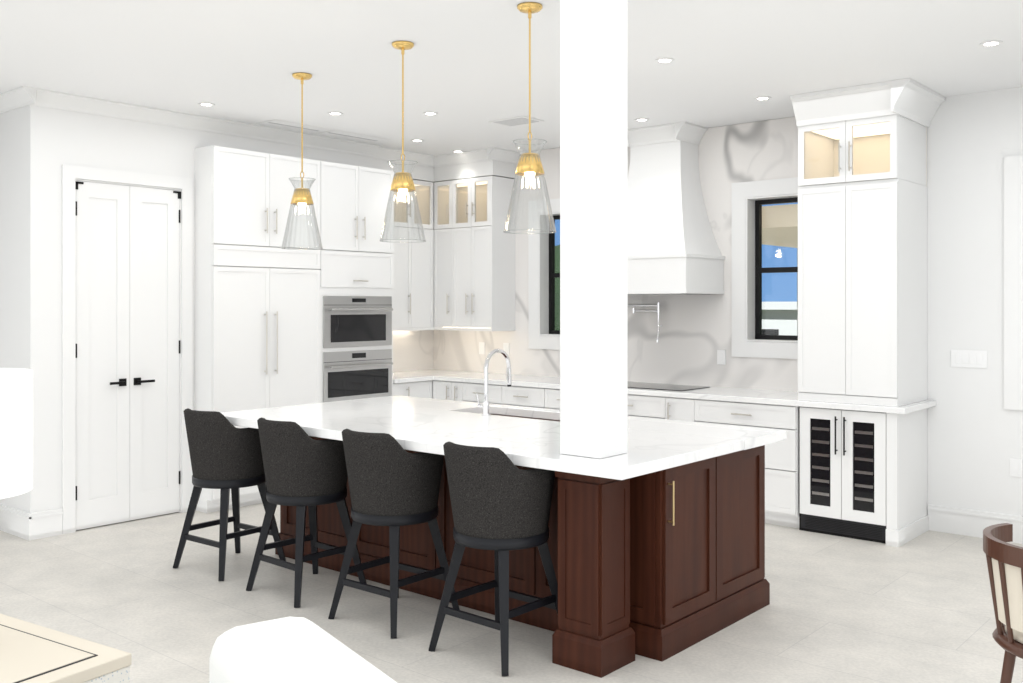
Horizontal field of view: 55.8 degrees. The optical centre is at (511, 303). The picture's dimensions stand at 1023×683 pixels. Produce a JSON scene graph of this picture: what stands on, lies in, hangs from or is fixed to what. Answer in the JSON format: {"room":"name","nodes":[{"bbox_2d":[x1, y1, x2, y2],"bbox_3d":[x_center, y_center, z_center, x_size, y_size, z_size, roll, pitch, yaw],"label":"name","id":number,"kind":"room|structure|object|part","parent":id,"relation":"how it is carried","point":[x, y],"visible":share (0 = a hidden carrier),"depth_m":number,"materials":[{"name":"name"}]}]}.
{"room":"kitchen","nodes":[
{"label":"kitchen","id":0,"kind":"room"},
{"bbox_2d":[0,105,439,512],"bbox_3d":[-2.267,0.074,8.487,1.000,3.050,4.250,0,0,40],"label":"wall","id":1,"kind":"structure","parent":0,"point":[40,146],"depth_m":6.69,"materials":[{"name":"white paint"}]},
{"bbox_2d":[0,504,33,540],"bbox_3d":[-3.641,1.509,6.851,1.022,0.180,0.022,0,0,40],"label":"baseboard","id":2,"kind":"structure","parent":1,"relation":"attached to","point":[13,521],"depth_m":6.64,"materials":[{"name":"white paint"}]},
{"bbox_2d":[62,164,192,533],"bbox_3d":[-2.838,0.315,7.119,0.135,2.568,1.001,0,0,40],"label":"door frame","id":3,"kind":"structure","parent":1,"relation":"attached to","point":[182,185],"depth_m":6.88,"materials":[{"name":"white paint"}]},
{"bbox_2d":[75,181,180,529],"bbox_3d":[-2.800,0.362,7.086,0.092,2.458,0.821,0,0,40],"label":"pantry door","id":4,"kind":"structure","parent":1,"relation":"in","point":[127,348],"depth_m":7.07,"materials":[{"name":"white paint"}]},
{"bbox_2d":[395,222,406,329],"bbox_3d":[-1.249,-0.277,9.244,0.351,1.006,0.535,0,0,40],"label":"upper cabinet","id":5,"kind":"object","parent":1,"relation":"attached to","point":[400,248],"depth_m":9.21,"materials":[{"name":"white paint"}]},
{"bbox_2d":[407,222,434,329],"bbox_3d":[-0.996,-0.277,9.513,0.388,1.006,0.349,0,0,40],"label":"upper cabinet","id":6,"kind":"object","parent":1,"relation":"attached to","point":[421,255],"depth_m":9.42,"materials":[{"name":"white paint"}]},
{"bbox_2d":[435,222,454,329],"bbox_3d":[-0.566,-0.277,9.573,0.310,1.006,0.387,0,0,40],"label":"upper cabinet","id":7,"kind":"object","parent":1,"relation":"attached to","point":[444,231],"depth_m":9.45,"materials":[{"name":"white paint"}]},
{"bbox_2d":[436,160,514,181],"bbox_3d":[-0.357,-1.331,9.430,0.770,0.240,0.340,0,0,40],"label":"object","id":8,"kind":"structure","parent":0,"point":[490,167],"depth_m":9.24,"materials":[{"name":"white paint"}]},
{"bbox_2d":[0,86,521,166],"bbox_3d":[-1.964,-1.401,8.166,4.594,0.100,1.082,0,0,-39],"label":"crown molding","id":9,"kind":"structure","parent":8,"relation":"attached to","point":[17,98],"depth_m":7.65,"materials":[{"name":"white paint"}]},
{"bbox_2d":[0,503,1022,682],"bbox_3d":[-0.802,1.659,2.487,11.400,0.120,11.900,0,0,40],"label":"floor","id":10,"kind":"structure","parent":0,"point":[918,609],"depth_m":4.99,"materials":[{"name":"tile"}]},
{"bbox_2d":[0,614,131,682],"bbox_3d":[-1.806,1.372,3.051,0.808,0.454,0.808,0,0,32],"label":"end table","id":11,"kind":"object","parent":10,"relation":"on","point":[31,652],"visible":1,"depth_m":3.14,"materials":[{"name":"wood"}]},
{"bbox_2d":[0,368,32,498],"bbox_3d":[-1.807,0.685,3.196,0.400,0.920,0.400,0,0,40],"label":"table lamp","id":12,"kind":"object","parent":11,"relation":"on","point":[16,431],"visible":1,"depth_m":3.15,"materials":[{"name":"white fabric"}]},
{"bbox_2d":[173,408,285,580],"bbox_3d":[-1.724,1.115,5.881,0.511,0.975,0.518,0,0,37],"label":"stool","id":13,"kind":"object","parent":10,"relation":"on","point":[225,455],"visible":0.92,"depth_m":5.69,"materials":[{"name":"black fabric"}]},
{"bbox_2d":[195,145,322,512],"bbox_3d":[-2.175,0.196,7.917,0.657,2.805,1.020,0,0,40],"label":"tall cabinet","id":14,"kind":"object","parent":10,"relation":"on","point":[259,303],"depth_m":7.60,"materials":[{"name":"white paint"}]},
{"bbox_2d":[209,616,396,682],"bbox_3d":[-1.279,1.269,2.090,2.160,0.660,0.960,0,0,-34],"label":"sofa","id":15,"kind":"object","parent":10,"relation":"on","point":[290,649],"visible":1,"depth_m":2.68,"materials":[{"name":"white fabric"}]},
{"bbox_2d":[246,417,366,607],"bbox_3d":[-1.153,1.115,5.396,0.511,0.975,0.518,0,0,42],"label":"stool","id":16,"kind":"object","parent":10,"relation":"on","point":[303,469],"visible":0.96,"depth_m":5.21,"materials":[{"name":"black fabric"}]},
{"bbox_2d":[323,161,394,401],"bbox_3d":[-1.589,0.196,8.608,0.657,2.805,0.868,0,0,40],"label":"tall cabinet","id":17,"kind":"object","parent":10,"relation":"on","point":[355,308],"depth_m":8.40,"materials":[{"name":"white paint"}]},
{"bbox_2d":[328,429,459,637],"bbox_3d":[-0.603,1.115,4.930,0.511,0.975,0.518,0,0,39],"label":"stool","id":18,"kind":"object","parent":10,"relation":"on","point":[394,485],"visible":1,"depth_m":4.74,"materials":[{"name":"black fabric"}]},
{"bbox_2d":[391,378,430,397],"bbox_3d":[-1.149,1.158,9.115,0.671,0.880,0.553,0,0,40],"label":"base cabinet","id":19,"kind":"object","parent":10,"relation":"on","point":[422,389],"depth_m":8.95,"materials":[{"name":"white paint"}]},
{"bbox_2d":[395,370,478,381],"bbox_3d":[-0.930,0.698,9.377,0.665,0.040,1.155,0,0,40],"label":"countertop","id":20,"kind":"structure","parent":19,"relation":"on","point":[400,375],"depth_m":9.43,"materials":[{"name":"white stone"}]},
{"bbox_2d":[431,378,454,400],"bbox_3d":[-0.451,1.158,9.278,0.308,0.880,0.687,0,0,40],"label":"base cabinet","id":21,"kind":"object","parent":10,"relation":"on","point":[441,388],"depth_m":9.04,"materials":[{"name":"white paint"}]},
{"bbox_2d":[455,382,462,400],"bbox_3d":[-0.309,1.158,9.183,0.177,0.880,0.648,0,0,40],"label":"base cabinet","id":22,"kind":"object","parent":10,"relation":"on","point":[458,385],"depth_m":8.91,"materials":[{"name":"white paint"}]},
{"bbox_2d":[463,382,502,404],"bbox_3d":[-0.073,1.158,8.983,0.516,0.880,0.648,0,0,40],"label":"base cabinet","id":23,"kind":"object","parent":10,"relation":"on","point":[495,393],"depth_m":8.73,"materials":[{"name":"white paint"}]},
{"bbox_2d":[428,441,557,675],"bbox_3d":[-0.055,1.115,4.464,0.511,0.975,0.518,0,0,41],"label":"stool","id":24,"kind":"object","parent":10,"relation":"on","point":[501,504],"visible":0.96,"depth_m":4.27,"materials":[{"name":"black fabric"}]},
{"bbox_2d":[234,425,769,677],"bbox_3d":[-0.166,1.159,5.521,2.887,0.880,1.415,0,0,40],"label":"kitchen island","id":25,"kind":"object","parent":10,"relation":"on","point":[656,542],"depth_m":4.53,"materials":[{"name":"brown wood"}]},
{"bbox_2d":[221,401,744,480],"bbox_3d":[-0.352,0.694,5.319,3.020,0.050,1.080,0,0,40],"label":"island countertop","id":26,"kind":"structure","parent":25,"relation":"on","point":[529,442],"depth_m":4.91,"materials":[{"name":"white stone"}]},
{"bbox_2d":[501,413,559,420],"bbox_3d":[0.068,0.835,5.907,0.924,0.256,0.384,0,0,40],"label":"sink","id":27,"kind":"object","parent":26,"relation":"in","point":[502,414],"depth_m":6.12,"materials":[{"name":"silver metal"}]},
{"bbox_2d":[560,0,627,458],"bbox_3d":[0.368,-0.392,4.314,0.215,2.118,0.215,0,0,40],"label":"post","id":28,"kind":"object","parent":26,"relation":"on","point":[593,228],"visible":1,"depth_m":4.24,"materials":[{"name":"white paint"}]},
{"bbox_2d":[503,386,542,407],"bbox_3d":[0.307,1.158,8.660,0.482,0.880,0.648,0,0,40],"label":"base cabinet","id":29,"kind":"object","parent":10,"relation":"on","point":[523,396],"depth_m":8.41,"materials":[{"name":"white paint"}]},
{"bbox_2d":[543,390,559,409],"bbox_3d":[0.674,1.158,8.348,0.480,0.880,0.648,0,0,40],"label":"base cabinet","id":30,"kind":"object","parent":10,"relation":"on","point":[551,398],"depth_m":8.21,"materials":[{"name":"white paint"}]},
{"bbox_2d":[628,394,670,419],"bbox_3d":[1.143,1.158,7.950,0.751,0.880,0.648,0,0,40],"label":"base cabinet","id":31,"kind":"object","parent":10,"relation":"on","point":[639,405],"depth_m":7.58,"materials":[{"name":"white paint"}]},
{"bbox_2d":[671,398,694,421],"bbox_3d":[1.499,1.158,7.648,0.254,0.880,0.648,0,0,40],"label":"base cabinet","id":32,"kind":"object","parent":10,"relation":"on","point":[682,409],"depth_m":7.38,"materials":[{"name":"white paint"}]},
{"bbox_2d":[695,398,798,527],"bbox_3d":[1.890,1.158,7.315,0.847,0.880,0.648,0,0,40],"label":"base cabinet","id":33,"kind":"object","parent":10,"relation":"on","point":[781,457],"depth_m":6.91,"materials":[{"name":"white paint"}]},
{"bbox_2d":[799,406,928,546],"bbox_3d":[2.483,1.158,6.825,0.688,0.880,0.629,0,0,40],"label":"base cabinet","id":34,"kind":"object","parent":10,"relation":"on","point":[863,476],"depth_m":6.57,"materials":[{"name":"white paint"}]},
{"bbox_2d":[435,370,934,413],"bbox_3d":[1.132,0.698,7.950,4.325,0.040,0.662,0,0,40],"label":"countertop","id":35,"kind":"structure","parent":34,"relation":"on","point":[540,381],"depth_m":7.36,"materials":[{"name":"white stone"}]},
{"bbox_2d":[628,382,702,389],"bbox_3d":[1.169,0.675,7.937,0.790,0.006,0.450,0,0,40],"label":"cooktop","id":36,"kind":"object","parent":35,"relation":"in","point":[642,385],"depth_m":7.87,"materials":[{"name":"silver metal"}]},
{"bbox_2d":[795,178,850,401],"bbox_3d":[2.366,-0.077,6.925,0.380,1.509,0.628,0,0,40],"label":"upper cabinet","id":37,"kind":"object","parent":35,"relation":"on","point":[823,363],"depth_m":6.69,"materials":[{"name":"white paint"}]},
{"bbox_2d":[983,523,1022,682],"bbox_3d":[1.861,1.197,3.244,0.485,0.808,0.514,0,0,-30],"label":"dining chair","id":38,"kind":"object","parent":10,"relation":"on","point":[1004,563],"visible":1,"depth_m":3.22,"materials":[{"name":"brown wood"}]},
{"bbox_2d":[0,0,1022,154],"bbox_3d":[-0.786,-1.511,2.506,11.400,0.120,11.950,0,0,40],"label":"ceiling","id":39,"kind":"structure","parent":0,"point":[466,70],"depth_m":5.68,"materials":[{"name":"white paint"}]},
{"bbox_2d":[198,102,214,105],"bbox_3d":[-2.210,-1.448,6.993,0.129,0.005,0.114,0,0,40],"label":"recessed light","id":40,"kind":"object","parent":39,"relation":"in","point":[201,104],"depth_m":7.00,"materials":[{"name":"white"}]},
{"bbox_2d":[256,119,332,133],"bbox_3d":[-1.774,-1.448,7.878,0.260,0.004,0.560,0,0,40],"label":"ceiling vent","id":41,"kind":"object","parent":39,"relation":"in","point":[274,123],"depth_m":7.87,"materials":[{"name":"white metal"}]},
{"bbox_2d":[281,72,322,249],"bbox_3d":[-1.324,-0.900,6.105,0.259,1.101,0.259,0,0,40],"label":"pendant light","id":42,"kind":"object","parent":39,"relation":"hanging from","point":[302,197],"visible":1,"depth_m":6.08,"materials":[{"name":"clear glass"}]},
{"bbox_3d":[-1.324,-0.570,6.105,0.259,0.442,0.259,0,0,40],"label":"glass","id":43,"kind":"part","parent":42,"relation":"part of","materials":[{"name":"clear glass"}]},
{"bbox_2d":[328,112,342,114],"bbox_3d":[-1.338,-1.448,7.325,0.124,0.005,0.118,0,0,40],"label":"recessed light","id":44,"kind":"object","parent":39,"relation":"in","point":[330,113],"depth_m":7.33,"materials":[{"name":"white"}]},
{"bbox_2d":[319,130,389,142],"bbox_3d":[-1.369,-1.448,8.354,0.260,0.004,0.610,0,0,40],"label":"ceiling vent","id":45,"kind":"object","parent":39,"relation":"in","point":[335,133],"depth_m":8.34,"materials":[{"name":"white metal"}]},
{"bbox_2d":[380,41,425,242],"bbox_3d":[-0.605,-0.900,5.376,0.259,1.101,0.259,0,0,40],"label":"pendant light","id":46,"kind":"object","parent":39,"relation":"hanging from","point":[402,184],"visible":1,"depth_m":5.35,"materials":[{"name":"clear glass"}]},
{"bbox_3d":[-0.605,-0.570,5.376,0.259,0.442,0.259,0,0,40],"label":"glass","id":47,"kind":"part","parent":46,"relation":"part of","materials":[{"name":"clear glass"}]},
{"bbox_2d":[411,139,423,141],"bbox_3d":[-0.834,-1.448,8.535,0.136,0.005,0.130,0,0,40],"label":"recessed light","id":48,"kind":"object","parent":39,"relation":"in","point":[413,140],"depth_m":8.54,"materials":[{"name":"white"}]},
{"bbox_2d":[423,112,437,114],"bbox_3d":[-0.613,-1.448,7.325,0.124,0.005,0.118,0,0,40],"label":"recessed light","id":49,"kind":"object","parent":39,"relation":"in","point":[425,113],"depth_m":7.33,"materials":[{"name":"white"}]},
{"bbox_2d":[489,116,543,126],"bbox_3d":[0.040,-1.446,7.649,0.360,0.009,0.260,0,0,40],"label":"ceiling vent","id":50,"kind":"object","parent":39,"relation":"in","point":[516,121],"depth_m":7.63,"materials":[{"name":"white metal"}]},
{"bbox_2d":[503,2,555,233],"bbox_3d":[0.089,-0.900,4.695,0.259,1.101,0.259,0,0,40],"label":"pendant light","id":51,"kind":"object","parent":39,"relation":"hanging from","point":[529,166],"visible":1,"depth_m":4.67,"materials":[{"name":"clear glass"}]},
{"bbox_3d":[0.089,-0.570,4.695,0.259,0.442,0.259,0,0,40],"label":"glass","id":52,"kind":"part","parent":51,"relation":"part of","materials":[{"name":"clear glass"}]},
{"bbox_2d":[634,118,648,121],"bbox_3d":[1.021,-1.448,7.569,0.122,0.005,0.125,0,0,40],"label":"recessed light","id":53,"kind":"object","parent":39,"relation":"in","point":[638,119],"depth_m":7.57,"materials":[{"name":"white"}]},
{"bbox_2d":[655,58,674,62],"bbox_3d":[0.909,-1.448,5.731,0.122,0.005,0.124,0,0,40],"label":"recessed light","id":54,"kind":"object","parent":39,"relation":"in","point":[661,60],"depth_m":5.74,"materials":[{"name":"white"}]},
{"bbox_2d":[754,96,770,99],"bbox_3d":[1.764,-1.448,6.785,0.119,0.005,0.124,0,0,40],"label":"recessed light","id":55,"kind":"object","parent":39,"relation":"in","point":[762,97],"depth_m":6.79,"materials":[{"name":"white"}]},
{"bbox_2d":[980,40,1002,46],"bbox_3d":[2.663,-1.448,5.356,0.115,0.005,0.127,0,0,40],"label":"recessed light","id":56,"kind":"object","parent":39,"relation":"in","point":[982,44],"depth_m":5.36,"materials":[{"name":"white"}]},
{"bbox_2d":[756,87,1022,515],"bbox_3d":[2.985,0.074,6.946,11.400,3.050,0.200,0,0,40],"label":"wall","id":57,"kind":"structure","parent":0,"point":[974,436],"depth_m":6.66,"materials":[{"name":"white paint"}]},
{"bbox_2d":[455,218,514,329],"bbox_3d":[-0.287,-0.277,9.361,0.536,1.006,0.348,0,0,40],"label":"upper cabinet","id":58,"kind":"object","parent":57,"relation":"attached to","point":[484,254],"depth_m":9.19,"materials":[{"name":"white paint"}]},
{"bbox_2d":[528,198,559,349],"bbox_3d":[0.503,-0.276,8.998,0.740,1.400,0.185,0,0,40],"label":"window","id":59,"kind":"structure","parent":57,"relation":"in","point":[543,333],"depth_m":9.13,"materials":[{"name":"white paint"}]},
{"bbox_2d":[347,111,832,393],"bbox_3d":[0.432,-0.385,8.221,4.242,2.128,1.156,0,0,40],"label":"backsplash","id":60,"kind":"structure","parent":57,"relation":"attached to","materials":[{"name":"white stone"}]},
{"bbox_2d":[583,121,724,295],"bbox_3d":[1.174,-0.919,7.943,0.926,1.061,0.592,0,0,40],"label":"range hood","id":61,"kind":"object","parent":57,"relation":"attached to","point":[675,170],"depth_m":7.88,"materials":[{"name":"white paint"}]},
{"bbox_2d":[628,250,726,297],"bbox_3d":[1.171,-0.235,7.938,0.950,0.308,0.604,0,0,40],"label":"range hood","id":62,"kind":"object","parent":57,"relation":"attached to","point":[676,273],"depth_m":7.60,"materials":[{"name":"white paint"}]},
{"bbox_2d":[732,177,798,358],"bbox_3d":[2.119,-0.276,7.626,0.740,1.400,0.185,0,0,40],"label":"window","id":63,"kind":"structure","parent":57,"relation":"in","point":[750,199],"depth_m":7.73,"materials":[{"name":"white paint"}]},
{"bbox_2d":[795,82,930,141],"bbox_3d":[2.483,-1.351,6.825,0.688,0.198,0.629,0,0,40],"label":"crown molding","id":64,"kind":"structure","parent":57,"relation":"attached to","point":[888,107],"depth_m":6.54,"materials":[{"name":"white paint"}]},
{"bbox_2d":[851,174,926,405],"bbox_3d":[2.600,-0.077,6.725,0.380,1.509,0.628,0,0,40],"label":"upper cabinet","id":65,"kind":"object","parent":57,"relation":"attached to","point":[889,214],"depth_m":6.49,"materials":[{"name":"white paint"}]},
{"bbox_2d":[951,350,986,367],"bbox_3d":[3.157,0.379,6.661,0.226,0.120,0.009,0,0,40],"label":"switch plate","id":66,"kind":"object","parent":57,"relation":"attached to","point":[970,358],"visible":1,"depth_m":6.66,"materials":[{"name":"white plastic"}]},
{"bbox_2d":[927,504,1022,543],"bbox_3d":[5.007,1.509,5.083,5.405,0.180,0.022,0,0,40],"label":"baseboard","id":67,"kind":"structure","parent":57,"relation":"attached to","point":[967,522],"depth_m":6.66,"materials":[{"name":"white paint"}]},
{"bbox_2d":[1004,155,1022,409],"bbox_3d":[3.960,-0.141,6.071,1.540,1.700,0.170,0,0,40],"label":"window frame","id":68,"kind":"structure","parent":57,"relation":"in","point":[1013,282],"depth_m":6.47,"materials":[{"name":"white paint"}]},
{"bbox_2d":[1010,458,1021,476],"bbox_3d":[3.381,1.099,6.471,0.075,0.120,0.009,0,0,40],"label":"outlet","id":69,"kind":"object","parent":57,"relation":"attached to","point":[1015,467],"visible":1,"depth_m":6.47,"materials":[{"name":"white plastic"}]},
{"label":"outside","id":70,"kind":"structure","parent":0,"visible":0},
{"bbox_3d":[22.243,4.899,36.575,80.000,0.200,69.700,0,0,40],"label":"ground","id":71,"kind":"structure","parent":70,"visible":0},
{"bbox_2d":[555,245,559,329],"bbox_3d":[-0.144,1.847,16.586,4.551,5.903,3.244,0,0,40],"label":"tree","id":72,"kind":"object","parent":71,"relation":"on","point":[557,318],"depth_m":15.12,"materials":[{"name":"green plant"}]},
{"bbox_2d":[762,302,796,335],"bbox_3d":[7.163,2.379,18.354,7.000,4.840,5.400,0,0,40],"label":"house","id":73,"kind":"structure","parent":71,"relation":"on","point":[786,310],"depth_m":17.07,"materials":[{"name":"white"}]},
{"bbox_2d":[762,204,797,335],"bbox_3d":[3.336,1.999,8.904,2.600,5.600,3.160,0,0,40],"label":"porch","id":74,"kind":"structure","parent":71,"relation":"on","point":[773,225],"depth_m":7.91,"materials":[{"name":"beige"}]}
]}

